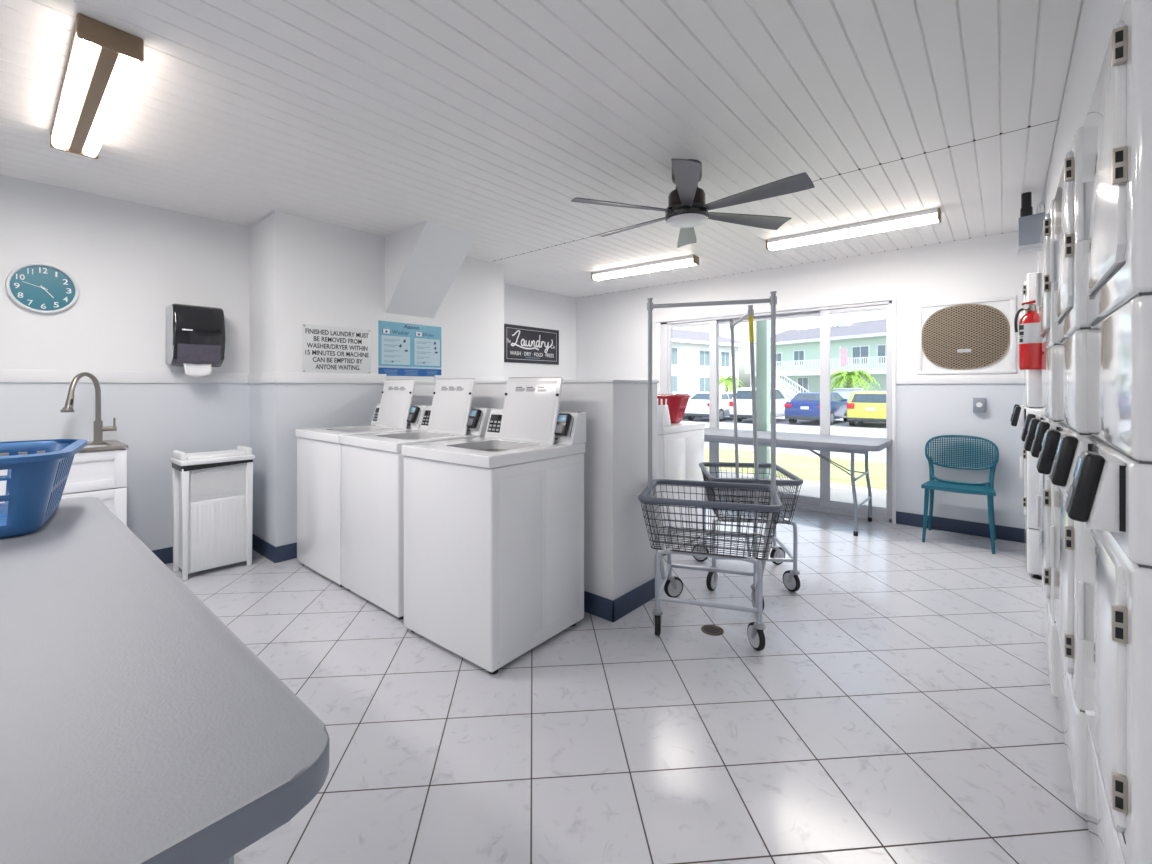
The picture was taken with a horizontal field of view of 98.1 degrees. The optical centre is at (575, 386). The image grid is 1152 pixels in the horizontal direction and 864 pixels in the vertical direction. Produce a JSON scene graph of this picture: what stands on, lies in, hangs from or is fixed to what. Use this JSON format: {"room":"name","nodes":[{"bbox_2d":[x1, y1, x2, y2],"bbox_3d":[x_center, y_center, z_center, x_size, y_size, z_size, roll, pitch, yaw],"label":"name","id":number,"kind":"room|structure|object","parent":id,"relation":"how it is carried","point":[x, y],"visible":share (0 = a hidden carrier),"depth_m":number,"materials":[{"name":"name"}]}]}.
{"room":"laundry","nodes":[
{"label":"laundry","id":0,"kind":"room"},
{"bbox_2d":[0,174,248,550],"bbox_3d":[-3.810,-0.006,2.700,0.100,2.572,3.540,0,0,41],"label":"wall","id":1,"kind":"structure","parent":0,"point":[128,262],"depth_m":3.46,"materials":[{"name":"paint"}]},
{"bbox_2d":[5,263,78,313],"bbox_3d":[-3.344,-0.617,3.140,0.036,0.316,0.316,0,0,41],"label":"wall clock","id":2,"kind":"object","parent":1,"relation":"attached to","point":[35,287],"visible":1,"depth_m":3.14,"materials":[{"name":"teal plastic"}]},
{"bbox_2d":[0,369,247,382],"bbox_3d":[-3.767,-0.065,2.663,0.014,0.080,3.540,0,0,41],"label":"trim","id":3,"kind":"structure","parent":1,"relation":"attached to","point":[6,375],"depth_m":3.40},
{"bbox_2d":[152,547,172,563],"bbox_3d":[-2.860,1.222,3.722,0.012,0.115,0.730,0,0,41],"label":"baseboard","id":4,"kind":"structure","parent":1,"relation":"attached to","point":[165,555],"depth_m":3.60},
{"bbox_2d":[166,304,225,376],"bbox_3d":[-2.779,-0.325,3.654,0.224,0.519,0.312,0,0,41],"label":"paper towel dispenser","id":5,"kind":"object","parent":1,"relation":"attached to","point":[195,335],"visible":1,"depth_m":3.58,"materials":[{"name":"grey plastic"}]},
{"bbox_2d":[183,363,211,376],"bbox_3d":[-2.738,-0.122,3.618,0.052,0.115,0.170,0,0,41],"label":"paper towel","id":6,"kind":"object","parent":5,"relation":"hanging from","point":[191,369],"depth_m":3.62,"materials":[{"name":"white paper"}]},
{"bbox_2d":[249,210,503,546],"bbox_3d":[-1.729,-0.006,4.682,0.680,2.572,2.180,0,0,41],"label":"wall","id":7,"kind":"structure","parent":0,"point":[303,270],"depth_m":3.91,"materials":[{"name":"paint"}]},
{"bbox_2d":[248,372,273,382],"bbox_3d":[-2.404,-0.065,3.818,0.580,0.080,0.013,0,0,41],"label":"trim","id":8,"kind":"structure","parent":7,"relation":"attached to","point":[267,377],"depth_m":3.79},
{"bbox_2d":[248,210,275,227],"bbox_3d":[-2.394,-1.274,3.807,0.570,0.012,0.015,0,0,41],"label":"trim","id":9,"kind":"structure","parent":7,"relation":"attached to","point":[273,211],"depth_m":3.79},
{"bbox_2d":[252,534,275,562],"bbox_3d":[-2.400,1.222,3.814,0.592,0.115,0.012,0,0,41],"label":"baseboard","id":10,"kind":"structure","parent":7,"relation":"attached to","point":[259,545],"depth_m":3.75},
{"bbox_2d":[276,542,296,562],"bbox_3d":[-1.896,1.222,3.956,0.012,0.115,0.860,0,0,41],"label":"baseboard","id":11,"kind":"structure","parent":7,"relation":"attached to","point":[289,551],"depth_m":3.68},
{"bbox_2d":[274,372,386,383],"bbox_3d":[-1.902,-0.065,3.947,0.014,0.080,0.862,0,0,41],"label":"trim","id":12,"kind":"structure","parent":7,"relation":"attached to","point":[279,377],"depth_m":3.90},
{"bbox_2d":[302,324,370,373],"bbox_3d":[-1.886,-0.289,3.970,0.009,0.370,0.535,0,0,41],"label":"notice sign","id":13,"kind":"object","parent":7,"relation":"attached to","point":[325,349],"visible":1,"depth_m":3.95,"materials":[{"name":"metal"}]},
{"bbox_2d":[378,320,440,375],"bbox_3d":[-1.467,-0.326,4.462,0.005,0.466,0.622,0,0,41],"label":"poster","id":14,"kind":"object","parent":7,"relation":"attached to","point":[404,349],"visible":1,"depth_m":4.44,"materials":[{"name":"blue paper"}]},
{"bbox_2d":[384,339,400,362],"bbox_3d":[-1.586,-0.306,4.321,0.001,0.200,0.157,0,0,41],"label":"print","id":15,"kind":"object","parent":14,"relation":"attached to","point":[392,347],"depth_m":4.32,"materials":[{"name":"blue"}]},
{"bbox_2d":[384,370,436,374],"bbox_3d":[-1.465,-0.123,4.463,0.001,0.041,0.535,0,0,41],"label":"print","id":16,"kind":"object","parent":14,"relation":"attached to","point":[389,372],"depth_m":4.45,"materials":[{"name":"blue paper"}]},
{"bbox_2d":[417,341,430,363],"bbox_3d":[-1.385,-0.306,4.556,0.001,0.200,0.151,0,0,41],"label":"print","id":17,"kind":"object","parent":14,"relation":"attached to","point":[423,347],"depth_m":4.56,"materials":[{"name":"blue"}]},
{"bbox_2d":[435,375,504,381],"bbox_3d":[-1.033,-0.065,4.962,0.014,0.080,0.850,0,0,41],"label":"trim","id":18,"kind":"structure","parent":7,"relation":"attached to","point":[478,378],"depth_m":5.01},
{"bbox_2d":[385,221,656,599],"bbox_3d":[-0.574,-0.005,3.679,2.420,2.570,0.480,0,0,41],"label":"wall","id":19,"kind":"structure","parent":0,"point":[619,557],"depth_m":2.89,"materials":[{"name":"white paint"}]},
{"bbox_2d":[415,380,658,383],"bbox_3d":[-0.557,-0.029,3.678,2.408,0.018,0.476,0,0,41],"label":"trim","id":20,"kind":"structure","parent":19,"relation":"on","point":[564,381],"depth_m":2.91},
{"bbox_2d":[584,591,612,621],"bbox_3d":[-0.663,1.222,3.458,2.292,0.115,0.012,0,0,41],"label":"baseboard","id":21,"kind":"structure","parent":19,"relation":"attached to","point":[596,605],"depth_m":2.77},
{"bbox_2d":[612,578,654,621],"bbox_3d":[0.356,1.222,2.895,0.012,0.115,0.484,0,0,41],"label":"baseboard","id":22,"kind":"structure","parent":19,"relation":"attached to","point":[630,601],"depth_m":2.85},
{"bbox_2d":[504,283,575,378],"bbox_3d":[-0.647,-0.006,6.560,0.100,2.572,2.080,0,0,41],"label":"wall","id":23,"kind":"structure","parent":0,"point":[523,306],"depth_m":6.71,"materials":[{"name":"paint"}]},
{"bbox_2d":[504,324,558,364],"bbox_3d":[-0.570,-0.540,6.560,0.016,0.475,1.010,0,0,41],"label":"sign","id":24,"kind":"object","parent":23,"relation":"attached to","point":[522,344],"visible":1,"depth_m":6.52,"materials":[{"name":"black"}]},
{"bbox_2d":[0,0,1083,297],"bbox_3d":[-0.366,-1.305,2.520,5.925,0.050,7.750,0,0,41],"label":"ceiling","id":25,"kind":"structure","parent":0,"point":[486,119],"depth_m":2.37,"materials":[{"name":"white wood"}]},
{"bbox_2d":[50,13,143,158],"bbox_3d":[-2.114,-1.238,2.174,1.232,0.083,0.176,0,0,41],"label":"ceiling light","id":26,"kind":"object","parent":25,"relation":"attached to","point":[103,59],"visible":1,"depth_m":2.00,"materials":[{"name":"white plastic"}]},
{"bbox_2d":[591,255,698,280],"bbox_3d":[0.694,-1.238,5.266,1.232,0.083,0.121,0,0,38],"label":"ceiling light","id":27,"kind":"object","parent":25,"relation":"attached to","point":[689,260],"visible":1,"depth_m":5.18,"materials":[{"name":"white plastic"}]},
{"bbox_2d":[571,159,814,247],"bbox_3d":[0.642,-1.113,2.900,1.364,0.333,1.263,0,0,41],"label":"ceiling fan","id":28,"kind":"object","parent":25,"relation":"hanging from","point":[687,209],"visible":1,"depth_m":2.79,"materials":[{"name":"grey metal"}]},
{"bbox_2d":[766,208,940,250],"bbox_3d":[2.163,-1.238,4.007,1.232,0.083,0.121,0,0,40],"label":"ceiling light","id":29,"kind":"object","parent":25,"relation":"attached to","point":[929,216],"visible":1,"depth_m":3.92,"materials":[{"name":"white plastic"}]},
{"bbox_2d":[1018,192,1044,254],"bbox_3d":[3.005,-1.087,3.299,0.135,0.386,0.148,0,0,41],"label":"junction box","id":30,"kind":"object","parent":25,"relation":"hanging from","point":[1030,225],"visible":0.87,"depth_m":3.27,"materials":[{"name":"grey plastic"}]},
{"bbox_2d":[165,495,1094,863],"bbox_3d":[-0.374,1.330,2.560,6.100,0.100,7.800,0,0,41],"label":"floor","id":31,"kind":"structure","parent":0,"point":[898,705],"depth_m":1.92,"materials":[{"name":"tile"}]},
{"bbox_2d":[0,440,127,525],"bbox_3d":[-3.181,0.821,2.964,0.510,0.918,0.730,0,0,41],"label":"base cabinet","id":32,"kind":"object","parent":31,"relation":"on","point":[99,470],"visible":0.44,"depth_m":3.00,"materials":[{"name":"wood"}]},
{"bbox_2d":[0,440,127,455],"bbox_3d":[-3.181,0.446,2.964,0.510,0.168,0.730,0,0,41],"label":"countertop","id":33,"kind":"structure","parent":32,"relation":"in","point":[108,447],"depth_m":3.02,"materials":[{"name":"ceramic"}]},
{"bbox_2d":[60,372,116,442],"bbox_3d":[-3.080,0.135,3.153,0.095,0.454,0.330,0,0,2],"label":"tap","id":34,"kind":"object","parent":32,"relation":"on","point":[98,428],"visible":1,"depth_m":3.22,"materials":[{"name":"metal"}]},
{"bbox_2d":[0,497,328,863],"bbox_3d":[-1.484,0.885,1.177,2.440,0.790,0.760,0,0,40],"label":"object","id":35,"kind":"object","parent":31,"relation":"on","point":[137,727],"visible":1,"depth_m":0.74,"materials":[{"name":"plastic"}]},
{"bbox_2d":[0,439,86,538],"bbox_3d":[-2.037,0.351,1.719,0.476,0.273,0.656,0,0,-39],"label":"laundry basket","id":36,"kind":"object","parent":35,"relation":"on","point":[35,485],"visible":1,"depth_m":1.64,"materials":[{"name":"blue plastic"}]},
{"bbox_2d":[170,445,254,580],"bbox_3d":[-2.557,0.860,3.524,0.310,0.840,0.430,0,0,41],"label":"trash bin","id":37,"kind":"object","parent":31,"relation":"on","point":[212,491],"visible":1,"depth_m":3.44,"materials":[{"name":"white plastic"}]},
{"bbox_2d":[295,379,431,586],"bbox_3d":[-1.532,0.614,3.628,0.692,1.333,0.695,0,0,41],"label":"washing machine","id":38,"kind":"object","parent":31,"relation":"on","point":[318,449],"visible":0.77,"depth_m":3.43,"materials":[{"name":"white metal"}]},
{"bbox_2d":[295,425,415,442],"bbox_3d":[-1.534,0.331,3.627,0.688,0.051,0.690,0,0,41],"label":"washing machine top","id":39,"kind":"structure","parent":38,"relation":"on","point":[329,434],"depth_m":3.50,"materials":[{"name":"white metal"}]},
{"bbox_2d":[339,378,494,619],"bbox_3d":[-1.002,0.614,3.180,0.692,1.333,0.695,0,0,41],"label":"washing machine","id":40,"kind":"object","parent":31,"relation":"on","point":[372,464],"visible":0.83,"depth_m":2.96,"materials":[{"name":"white metal"}]},
{"bbox_2d":[339,429,484,451],"bbox_3d":[-1.005,0.331,3.179,0.688,0.051,0.690,0,0,41],"label":"washing machine top","id":41,"kind":"structure","parent":40,"relation":"on","point":[392,441],"depth_m":3.02,"materials":[{"name":"white metal"}]},
{"bbox_2d":[401,377,585,673],"bbox_3d":[-0.426,0.614,2.657,0.692,1.333,0.695,0,0,39],"label":"washing machine","id":42,"kind":"object","parent":31,"relation":"on","point":[494,522],"visible":1,"depth_m":2.42,"materials":[{"name":"white metal"}]},
{"bbox_2d":[401,437,584,467],"bbox_3d":[-0.429,0.331,2.656,0.688,0.051,0.690,0,0,39],"label":"washer top","id":43,"kind":"structure","parent":42,"relation":"on","point":[468,451],"depth_m":2.46,"materials":[{"name":"white metal"}]},
{"bbox_2d":[657,405,704,554],"bbox_3d":[0.613,0.709,4.213,0.692,1.143,0.695,0,0,41],"label":"washing machine","id":44,"kind":"object","parent":31,"relation":"on","point":[680,446],"visible":0.37,"depth_m":3.91,"materials":[{"name":"white metal"}]},
{"bbox_2d":[657,394,689,422],"bbox_3d":[0.711,0.187,4.264,0.494,0.233,0.334,0,0,33],"label":"laundry basket","id":45,"kind":"object","parent":44,"relation":"on","point":[677,404],"visible":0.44,"depth_m":4.08,"materials":[{"name":"red plastic"}]},
{"bbox_2d":[657,421,704,433],"bbox_3d":[0.615,0.331,4.214,0.688,0.051,0.690,0,0,41],"label":"countertop","id":46,"kind":"structure","parent":44,"relation":"on","point":[682,426],"depth_m":3.98,"materials":[{"name":"white metal"}]},
{"bbox_2d":[638,291,782,650],"bbox_3d":[0.729,0.392,2.729,0.701,1.776,0.592,0,0,18],"label":"cart","id":47,"kind":"object","parent":31,"relation":"on","point":[673,587],"visible":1,"depth_m":2.61,"materials":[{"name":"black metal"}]},
{"bbox_2d":[641,484,779,559],"bbox_3d":[0.725,0.717,2.714,0.673,0.255,0.533,0,0,18],"label":"wire basket","id":48,"kind":"object","parent":47,"relation":"on","point":[771,511],"depth_m":2.57,"materials":[{"name":"grey metal"}]},
{"bbox_2d":[701,625,723,635],"bbox_3d":[0.716,1.278,2.626,0.116,0.004,0.116,0,0,41],"label":"floor drain","id":49,"kind":"object","parent":31,"relation":"on","point":[713,630],"visible":1,"depth_m":2.62,"materials":[{"name":"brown metal"}]},
{"bbox_2d":[692,305,802,591],"bbox_3d":[1.145,0.392,3.376,0.665,1.776,0.701,0,0,8],"label":"cart","id":50,"kind":"object","parent":31,"relation":"on","point":[791,580],"visible":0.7,"depth_m":3.15,"materials":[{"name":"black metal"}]},
{"bbox_2d":[701,467,800,523],"bbox_3d":[1.148,0.717,3.376,0.533,0.255,0.673,0,0,8],"label":"wire basket","id":51,"kind":"object","parent":50,"relation":"on","point":[781,520],"depth_m":3.15,"materials":[{"name":"grey metal"}]},
{"bbox_2d":[704,428,891,535],"bbox_3d":[1.806,0.885,5.196,2.440,0.790,0.760,0,0,41],"label":"folding table","id":52,"kind":"object","parent":31,"relation":"on","point":[832,443],"visible":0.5,"depth_m":4.63,"materials":[{"name":"plastic"}]},
{"bbox_2d":[921,435,998,553],"bbox_3d":[3.179,0.851,4.147,0.502,0.862,0.496,0,0,41],"label":"chair","id":53,"kind":"object","parent":31,"relation":"on","point":[939,484],"visible":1,"depth_m":4.21,"materials":[{"name":"teal plastic"}]},
{"bbox_2d":[1010,272,1044,578],"bbox_3d":[3.475,0.260,3.403,0.781,2.040,0.686,0,0,41],"label":"dryer","id":54,"kind":"object","parent":31,"relation":"on","point":[1029,474],"visible":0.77,"depth_m":3.33,"materials":[{"name":"white metal"}]},
{"bbox_2d":[1021,198,1060,696],"bbox_3d":[2.371,0.260,2.071,0.781,2.040,0.686,0,0,41],"label":"dryer","id":55,"kind":"object","parent":31,"relation":"on","point":[1044,288],"visible":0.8,"depth_m":2.09,"materials":[{"name":"white metal"}]},
{"bbox_2d":[1030,126,1091,815],"bbox_3d":[1.920,0.260,1.522,0.781,2.040,0.686,0,0,41],"label":"dryer","id":56,"kind":"object","parent":31,"relation":"on","point":[1066,253],"visible":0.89,"depth_m":1.54,"materials":[{"name":"white metal"}]},
{"bbox_2d":[1049,0,1151,863],"bbox_3d":[1.478,0.260,0.976,0.781,2.040,0.686,0,0,41],"label":"dryer","id":57,"kind":"object","parent":31,"relation":"on","point":[1106,474],"visible":1,"depth_m":0.97,"materials":[{"name":"white metal"}]},
{"bbox_2d":[576,231,1036,528],"bbox_3d":[2.220,-0.006,5.440,5.910,2.572,0.150,0,0,41],"label":"wall","id":58,"kind":"structure","parent":0,"point":[612,328],"depth_m":4.61,"materials":[{"name":"paint"}]},
{"bbox_2d":[576,378,655,379],"bbox_3d":[0.507,-0.065,6.800,1.340,0.080,0.014,0,0,41],"label":"trim","id":59,"kind":"structure","parent":58,"relation":"attached to","point":[635,378],"depth_m":6.69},
{"bbox_2d":[495,126,1030,292],"bbox_3d":[1.169,-1.280,4.799,4.666,0.006,2.177,0,0,41],"label":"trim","id":60,"kind":"structure","parent":58,"relation":"attached to","point":[1028,126],"depth_m":4.24,"materials":[{"name":"white wood"}]},
{"bbox_2d":[656,296,895,523],"bbox_3d":[2.003,0.217,5.515,2.596,2.125,0.018,0,0,41],"label":"trim","id":61,"kind":"structure","parent":58,"relation":"attached to","point":[893,298],"depth_m":4.82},
{"bbox_2d":[661,300,891,522],"bbox_3d":[2.057,0.235,5.550,2.500,2.090,0.115,0,0,41],"label":"window frame","id":62,"kind":"structure","parent":58,"relation":"in","point":[822,504],"depth_m":5.11,"materials":[{"name":"metal"}]},
{"bbox_2d":[896,511,1023,542],"bbox_3d":[3.351,1.222,4.363,0.990,0.115,0.012,0,0,41],"label":"baseboard","id":63,"kind":"structure","parent":58,"relation":"attached to","point":[1014,534],"depth_m":4.35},
{"bbox_2d":[896,374,1023,383],"bbox_3d":[3.352,-0.065,4.362,0.948,0.080,0.014,0,0,41],"label":"trim","id":64,"kind":"structure","parent":58,"relation":"attached to","point":[959,378],"depth_m":4.35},
{"bbox_2d":[917,295,1015,374],"bbox_3d":[3.369,-0.430,4.342,0.676,0.644,0.022,0,0,41],"label":"wall speaker","id":65,"kind":"object","parent":58,"relation":"in","point":[969,336],"visible":1,"depth_m":4.32},
{"bbox_2d":[973,398,985,411],"bbox_3d":[3.441,0.158,4.265,0.084,0.124,0.045,0,0,41],"label":"outlet box","id":66,"kind":"object","parent":58,"relation":"attached to","point":[979,404],"visible":1,"depth_m":4.25,"materials":[{"name":"white plastic"}]},
{"bbox_2d":[1037,0,1125,271],"bbox_3d":[2.753,-1.036,2.214,0.900,0.512,4.255,0,0,41],"label":"wall","id":67,"kind":"structure","parent":0,"point":[1098,18],"depth_m":1.71,"materials":[{"name":"paint"}]},
{"bbox_3d":[2.780,0.250,2.859,0.100,2.060,0.980,0,0,41],"label":"wall","id":68,"kind":"structure","parent":0,"visible":0},
{"bbox_2d":[1014,300,1044,369],"bbox_3d":[2.989,-0.362,3.276,0.142,0.505,0.130,0,0,-15],"label":"fire extinguisher","id":69,"kind":"object","parent":68,"relation":"attached to","point":[1030,342],"visible":0.9,"depth_m":3.24,"materials":[{"name":"red metal"}]},
{"bbox_2d":[1019,325,1023,341],"bbox_3d":[2.922,-0.346,3.281,0.003,0.112,0.036,0,0,5],"label":"print","id":70,"kind":"object","parent":69,"relation":"attached to","point":[1021,327],"depth_m":3.28,"materials":[{"name":"white paper"}]},
{"label":"outside","id":71,"kind":"structure","parent":0,"visible":0},
{"bbox_2d":[707,469,885,506],"bbox_3d":[4.279,1.505,4.992,120.000,0.350,1.850,0,0,41],"label":"ground concrete","id":72,"kind":"structure","parent":71,"point":[838,492],"depth_m":6.33,"materials":[{"name":"grey concrete"}]},
{"bbox_2d":[754,320,770,478],"bbox_3d":[2.660,-0.095,7.100,0.200,2.850,0.200,0,0,41],"label":"porch post","id":73,"kind":"object","parent":72,"relation":"on","point":[762,327],"visible":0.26,"depth_m":7.04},
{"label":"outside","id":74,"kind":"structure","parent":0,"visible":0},
{"bbox_2d":[704,447,885,489],"bbox_3d":[6.508,1.702,7.593,120.000,0.755,5.000,0,0,41],"label":"lawn","id":75,"kind":"structure","parent":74,"point":[807,468],"depth_m":9.07,"materials":[{"name":"green plant"}]},
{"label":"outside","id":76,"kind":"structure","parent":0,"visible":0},
{"bbox_2d":[682,416,885,460],"bbox_3d":[43.114,1.955,50.302,180.000,0.450,107.500,0,0,41],"label":"parking lot","id":77,"kind":"structure","parent":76,"point":[839,427],"depth_m":20.11,"materials":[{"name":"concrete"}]},
{"bbox_2d":[672,392,702,417],"bbox_3d":[5.362,1.000,27.235,1.980,1.460,4.730,0,0,42],"label":"car","id":78,"kind":"object","parent":77,"relation":"on","point":[673,393],"visible":0.02,"depth_m":26.41,"materials":[{"name":"paint"}]},
{"bbox_2d":[672,329,748,394],"bbox_3d":[7.387,-2.095,49.674,17.129,7.650,10.440,0,0,-35],"label":"apartment building","id":79,"kind":"structure","parent":77,"relation":"on","point":[690,349],"depth_m":47.03,"materials":[{"name":"beige paint"}]},
{"bbox_2d":[684,392,746,421],"bbox_3d":[7.462,1.000,26.235,1.980,1.460,4.730,0,0,42],"label":"car","id":80,"kind":"object","parent":77,"relation":"on","point":[698,404],"visible":0.43,"depth_m":24.76,"materials":[{"name":"paint"}]},
{"bbox_2d":[707,375,743,391],"bbox_3d":[12.551,0.397,41.897,3.139,2.693,3.200,0,0,41],"label":"palm tree","id":81,"kind":"object","parent":77,"relation":"on","point":[728,382],"visible":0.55,"depth_m":41.47,"materials":[{"name":"green plant"}]},
{"bbox_2d":[729,387,790,422],"bbox_3d":[9.529,0.890,25.098,1.980,1.680,4.630,0,0,42],"label":"car","id":82,"kind":"object","parent":77,"relation":"on","point":[743,395],"visible":0.31,"depth_m":23.80,"materials":[{"name":"paint"}]},
{"bbox_2d":[704,446,885,462],"bbox_3d":[8.167,1.795,9.529,120.000,0.370,0.200,0,0,41],"label":"kerb","id":83,"kind":"object","parent":77,"relation":"on","point":[787,453],"depth_m":11.80,"materials":[{"name":"concrete"}]},
{"bbox_2d":[745,318,885,399],"bbox_3d":[27.006,-2.270,41.374,13.139,8.000,24.075,0,0,-30],"label":"apartment building","id":84,"kind":"structure","parent":77,"relation":"on","point":[856,346],"depth_m":43.42,"materials":[{"name":"green paint"}]},
{"bbox_2d":[784,392,848,424],"bbox_3d":[11.712,1.000,23.935,1.980,1.460,4.730,0,0,42],"label":"car","id":85,"kind":"object","parent":77,"relation":"on","point":[805,405],"visible":0.76,"depth_m":22.62,"materials":[{"name":"paint"}]},
{"bbox_2d":[833,388,863,402],"bbox_3d":[16.900,0.920,31.000,1.600,1.620,0.900,0,0,36],"label":"enclosure","id":86,"kind":"object","parent":77,"relation":"on","point":[845,393],"visible":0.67,"depth_m":30.71,"materials":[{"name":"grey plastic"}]},
{"bbox_2d":[830,370,881,391],"bbox_3d":[18.979,0.311,34.321,3.598,2.864,3.848,0,0,41],"label":"palm tree","id":87,"kind":"object","parent":77,"relation":"on","point":[852,377],"visible":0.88,"depth_m":33.82,"materials":[{"name":"green plant"}]},
{"bbox_2d":[847,391,885,425],"bbox_3d":[13.491,0.960,22.425,1.980,1.540,3.930,0,0,38],"label":"car","id":88,"kind":"object","parent":77,"relation":"on","point":[862,406],"visible":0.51,"depth_m":21.06,"materials":[{"name":"paint"}]},
{"bbox_2d":[847,403,854,408],"bbox_3d":[11.760,0.830,21.398,0.305,0.240,0.160,0,0,38],"label":"tail light","id":89,"kind":"object","parent":88,"relation":"attached to","point":[849,405],"depth_m":21.33,"materials":[{"name":"red plastic"}]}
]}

